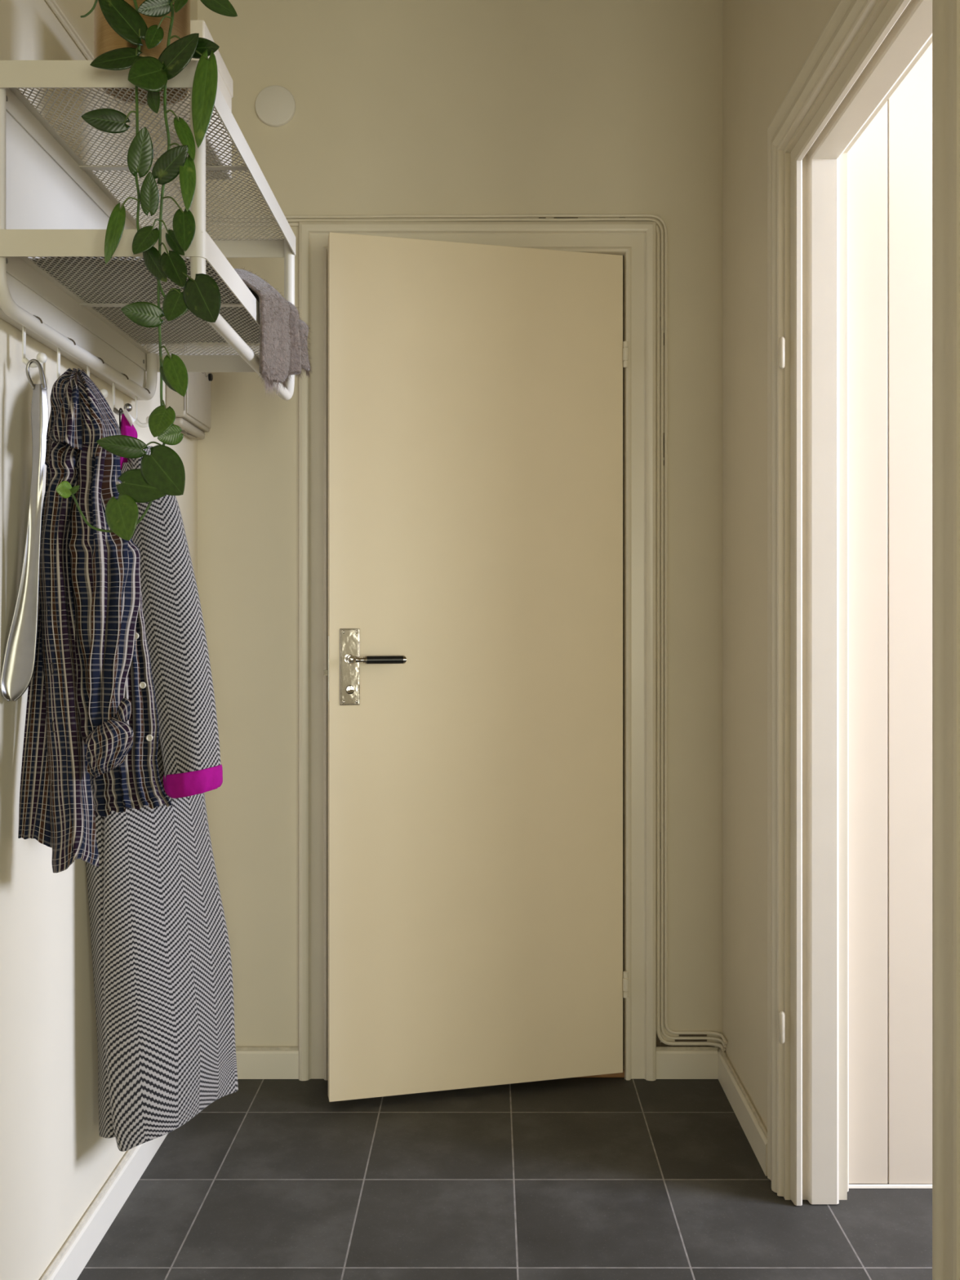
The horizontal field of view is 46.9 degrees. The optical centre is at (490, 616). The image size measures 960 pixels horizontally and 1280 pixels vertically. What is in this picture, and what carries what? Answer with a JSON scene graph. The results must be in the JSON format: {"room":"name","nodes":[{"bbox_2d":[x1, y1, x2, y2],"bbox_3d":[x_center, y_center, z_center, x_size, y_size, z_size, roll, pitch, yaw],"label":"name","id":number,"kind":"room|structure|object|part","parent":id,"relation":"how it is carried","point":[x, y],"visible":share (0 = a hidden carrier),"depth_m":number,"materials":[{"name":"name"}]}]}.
{"room":"entrance hallway","nodes":[
{"label":"entrance hallway","id":0,"kind":"room"},
{"bbox_2d":[0,0,197,1279],"bbox_3d":[-0.770,-0.240,0.700,0.100,2.740,5.600,0,0,0],"label":"wall","id":1,"kind":"structure","parent":0,"point":[55,1160],"depth_m":1.75,"materials":[{"name":"paint"}]},
{"bbox_2d":[39,1133,168,1279],"bbox_3d":[-0.713,1.092,1.107,0.015,0.076,3.215,0,0,0],"label":"baseboard","id":2,"kind":"structure","parent":1,"relation":"attached to","point":[77,1249],"depth_m":2.00,"materials":[{"name":"paint"}]},
{"bbox_2d":[44,0,181,191],"bbox_3d":[-0.716,-0.999,1.525,0.007,0.031,2.250,0,0,0],"label":"cable","id":3,"kind":"object","parent":1,"relation":"attached to","point":[49,2],"visible":0.31,"depth_m":1.89,"materials":[{"name":"paint"}]},
{"bbox_2d":[50,0,179,181],"bbox_3d":[-0.715,-1.008,1.525,0.008,0.032,2.250,0,0,0],"label":"cable","id":4,"kind":"object","parent":1,"relation":"attached to","point":[55,3],"visible":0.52,"depth_m":1.91,"materials":[{"name":"paint"}]},
{"bbox_2d":[0,60,295,427],"bbox_3d":[-0.556,-0.567,1.878,0.327,0.393,0.721,0,0,0],"label":"rack","id":5,"kind":"object","parent":1,"relation":"attached to","point":[53,203],"visible":0.73,"depth_m":1.75,"materials":[{"name":"metal"}]},
{"bbox_2d":[0,359,48,701],"bbox_3d":[-0.687,-0.128,1.629,0.068,0.505,0.016,0,0,-6],"label":"shoehorn","id":6,"kind":"object","parent":5,"relation":"hanging from","point":[19,660],"visible":1,"depth_m":1.63,"materials":[{"name":"metal"}]},
{"bbox_3d":[-0.680,-0.382,1.648,0.036,0.022,0.016,0,0,0],"label":"knob","id":7,"kind":"part","parent":5,"relation":"part of","materials":[{"name":"white plastic"}]},
{"bbox_3d":[-0.708,-0.599,1.878,0.024,0.326,0.713,0,0,0],"label":"panel","id":8,"kind":"part","parent":5,"relation":"part of","materials":[{"name":"white metal"}]},
{"bbox_2d":[17,368,172,872],"bbox_3d":[-0.614,-0.006,1.690,0.208,0.780,0.164,0,0,15],"label":"shirt","id":9,"kind":"object","parent":5,"relation":"hanging from","point":[91,710],"visible":0.95,"depth_m":1.65,"materials":[{"name":"fabric"}]},
{"bbox_3d":[-0.673,0.059,1.697,0.074,0.600,0.091,0,0,0],"label":"panel","id":10,"kind":"part","parent":9,"relation":"part of","materials":[{"name":"fabric"}]},
{"bbox_3d":[-0.638,0.048,1.665,0.070,0.672,0.147,0,0,-36],"label":"panel","id":11,"kind":"part","parent":9,"relation":"part of","materials":[{"name":"fabric"}]},
{"bbox_3d":[-0.680,-0.382,1.911,0.036,0.022,0.016,0,0,0],"label":"knob","id":12,"kind":"part","parent":5,"relation":"part of","materials":[{"name":"white plastic"}]},
{"bbox_3d":[-0.680,-0.382,2.040,0.036,0.022,0.016,0,0,0],"label":"knob","id":13,"kind":"part","parent":5,"relation":"part of","materials":[{"name":"metal"}]},
{"bbox_3d":[-0.680,-0.382,2.170,0.036,0.022,0.016,0,0,0],"label":"knob","id":14,"kind":"part","parent":5,"relation":"part of","materials":[{"name":"white plastic"}]},
{"bbox_2d":[30,257,259,343],"bbox_3d":[-0.547,-0.534,1.890,0.275,0.011,0.530,0,0,0],"label":"shelf","id":15,"kind":"object","parent":5,"relation":"on","point":[44,257],"visible":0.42,"depth_m":1.80,"materials":[{"name":"white metal"}]},
{"bbox_2d":[55,0,237,540],"bbox_3d":[-0.455,-0.514,1.550,0.237,0.832,0.216,0,0,0],"label":"potted plant","id":16,"kind":"object","parent":5,"relation":"on","point":[153,38],"visible":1,"depth_m":1.47,"materials":[{"name":"green plant"}]},
{"bbox_3d":[-0.501,-0.836,1.592,0.132,0.150,0.132,0,0,0],"label":"pot","id":17,"kind":"part","parent":16,"relation":"part of","materials":[{"name":"gold metal"}]},
{"bbox_2d":[85,408,238,1151],"bbox_3d":[-0.595,0.272,2.064,0.236,1.312,0.334,0,0,0],"label":"coat","id":18,"kind":"object","parent":5,"relation":"hanging from","point":[163,984],"visible":0.69,"depth_m":1.94,"materials":[{"name":"fabric"}]},
{"bbox_3d":[-0.681,0.600,1.941,0.072,0.644,0.037,0,0,16],"label":"panel","id":19,"kind":"part","parent":18,"relation":"part of","materials":[{"name":"fabric"}]},
{"bbox_2d":[160,19,232,179],"bbox_3d":[-0.486,-0.849,1.833,0.074,0.176,0.197,0,0,0],"label":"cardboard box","id":20,"kind":"object","parent":5,"relation":"on","point":[224,82],"visible":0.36,"depth_m":1.82,"materials":[{"name":"white cardboard"}]},
{"bbox_3d":[-0.486,-0.920,1.833,0.074,0.033,0.197,0,0,0],"label":"lid","id":21,"kind":"part","parent":20,"relation":"part of","materials":[{"name":"white cardboard"}]},
{"bbox_2d":[234,266,311,396],"bbox_3d":[-0.414,-0.487,1.990,0.156,0.244,0.400,0,0,0],"label":"scarf","id":22,"kind":"object","parent":5,"relation":"on","point":[283,348],"visible":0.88,"depth_m":1.90,"materials":[{"name":"fabric"}]},
{"bbox_2d":[165,342,213,439],"bbox_3d":[-0.692,-0.526,2.553,0.056,0.208,0.218,0,0,0],"label":"wall box","id":23,"kind":"object","parent":1,"relation":"attached to","point":[192,411],"visible":0.47,"depth_m":2.52,"materials":[{"name":"paint"}]},
{"bbox_2d":[197,0,723,1067],"bbox_3d":[-0.075,-0.240,2.765,1.290,2.740,0.100,0,0,0],"label":"wall","id":24,"kind":"structure","parent":0,"point":[403,107],"depth_m":2.71,"materials":[{"name":"paint"}]},
{"bbox_2d":[235,1046,298,1079],"bbox_3d":[-0.586,1.092,2.708,0.235,0.076,0.015,0,0,0],"label":"baseboard","id":25,"kind":"structure","parent":24,"relation":"attached to","point":[252,1062],"depth_m":2.70,"materials":[{"name":"paint"}]},
{"bbox_2d":[254,85,295,126],"bbox_3d":[-0.528,-1.250,2.709,0.099,0.099,0.012,0,0,0],"label":"junction cover","id":26,"kind":"object","parent":24,"relation":"attached to","point":[274,105],"visible":1,"depth_m":2.70,"materials":[{"name":"plastic"}]},
{"bbox_2d":[205,221,725,1051],"bbox_3d":[-0.072,0.044,2.696,1.281,2.029,0.036,0,0,0],"label":"cable","id":27,"kind":"object","parent":24,"relation":"attached to","point":[664,1042],"visible":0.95,"depth_m":2.71,"materials":[{"name":"paint"}]},
{"bbox_2d":[205,217,726,1047],"bbox_3d":[-0.072,0.032,2.691,1.281,2.021,0.047,0,0,0],"label":"cable","id":28,"kind":"object","parent":24,"relation":"attached to","point":[677,1038],"visible":0.94,"depth_m":2.71,"materials":[{"name":"paint"}]},
{"bbox_2d":[205,213,727,1044],"bbox_3d":[-0.072,0.021,2.685,1.281,2.018,0.059,0,0,0],"label":"cable","id":29,"kind":"object","parent":24,"relation":"attached to","point":[682,1033],"visible":0.97,"depth_m":2.71,"materials":[{"name":"paint"}]},
{"bbox_2d":[323,231,628,1102],"bbox_3d":[-0.022,0.116,2.601,0.732,1.988,0.086,0,0,-13],"label":"door","id":30,"kind":"structure","parent":24,"relation":"in","point":[474,672],"depth_m":2.60,"materials":[{"name":"paint"}]},
{"bbox_3d":[-0.323,0.116,2.535,0.046,0.176,0.004,0,0,-13],"label":"handle plate","id":31,"kind":"part","parent":30,"relation":"part of","materials":[{"name":"silver metal"}]},
{"bbox_3d":[-0.322,0.116,2.533,0.038,0.170,0.001,0,0,-13],"label":"plate","id":32,"kind":"part","parent":30,"relation":"part of","materials":[{"name":"silver metal"}]},
{"bbox_3d":[-0.261,0.098,2.523,0.134,0.021,0.045,0,0,-13],"label":"lever","id":33,"kind":"part","parent":30,"relation":"part of","materials":[{"name":"black metal"}]},
{"bbox_2d":[298,222,656,1080],"bbox_3d":[-0.033,0.084,2.751,0.873,2.093,0.123,0,0,0],"label":"trim","id":34,"kind":"structure","parent":24,"relation":"attached to","point":[636,242],"depth_m":2.69,"materials":[{"name":"paint"}]},
{"bbox_2d":[577,1067,624,1077],"bbox_3d":[-0.033,1.121,2.768,0.729,0.017,0.125,0,0,0],"label":"trim","id":35,"kind":"structure","parent":24,"relation":"attached to","point":[618,1074],"depth_m":2.71,"materials":[{"name":"brown wood"}]},
{"bbox_2d":[656,1046,718,1079],"bbox_3d":[0.479,1.092,2.708,0.151,0.076,0.015,0,0,0],"label":"baseboard","id":36,"kind":"structure","parent":24,"relation":"attached to","point":[672,1062],"depth_m":2.70,"materials":[{"name":"paint"}]},
{"bbox_2d":[76,1077,932,1279],"bbox_3d":[1.640,1.160,0.700,4.920,0.060,5.600,0,0,0],"label":"floor","id":37,"kind":"structure","parent":0,"point":[571,1178],"depth_m":2.16,"materials":[{"name":"tile"}]},
{"bbox_2d":[848,42,932,1188],"bbox_3d":[2.302,-0.168,2.437,3.196,2.605,0.506,0,0,0],"label":"wardrobe","id":38,"kind":"object","parent":37,"relation":"on","point":[891,162],"visible":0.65,"depth_m":2.19,"materials":[{"name":"paint"}]},
{"bbox_3d":[0.746,-0.173,2.200,0.082,2.594,0.020,0,0,0],"label":"door","id":39,"kind":"part","parent":38,"relation":"part of","materials":[{"name":"paint"}]},
{"bbox_3d":[1.059,-0.173,2.200,0.542,2.594,0.020,0,0,0],"label":"door","id":40,"kind":"part","parent":38,"relation":"part of","materials":[{"name":"paint"}]},
{"bbox_2d":[723,0,932,1199],"bbox_3d":[0.630,-0.240,2.225,0.120,2.740,2.550,0,0,0],"label":"wall","id":41,"kind":"structure","parent":0,"point":[766,43],"depth_m":2.40,"materials":[{"name":"paint"}]},
{"bbox_2d":[717,1047,767,1176],"bbox_3d":[0.562,1.092,2.473,0.015,0.076,0.482,0,0,0],"label":"baseboard","id":42,"kind":"structure","parent":41,"relation":"attached to","point":[750,1121],"depth_m":2.43,"materials":[{"name":"paint"}]},
{"bbox_2d":[767,0,959,1279],"bbox_3d":[0.628,0.070,1.776,0.150,2.115,0.911,0,0,0],"label":"trim","id":43,"kind":"structure","parent":41,"relation":"attached to","point":[903,28],"depth_m":2.12,"materials":[{"name":"paint"}]}
]}

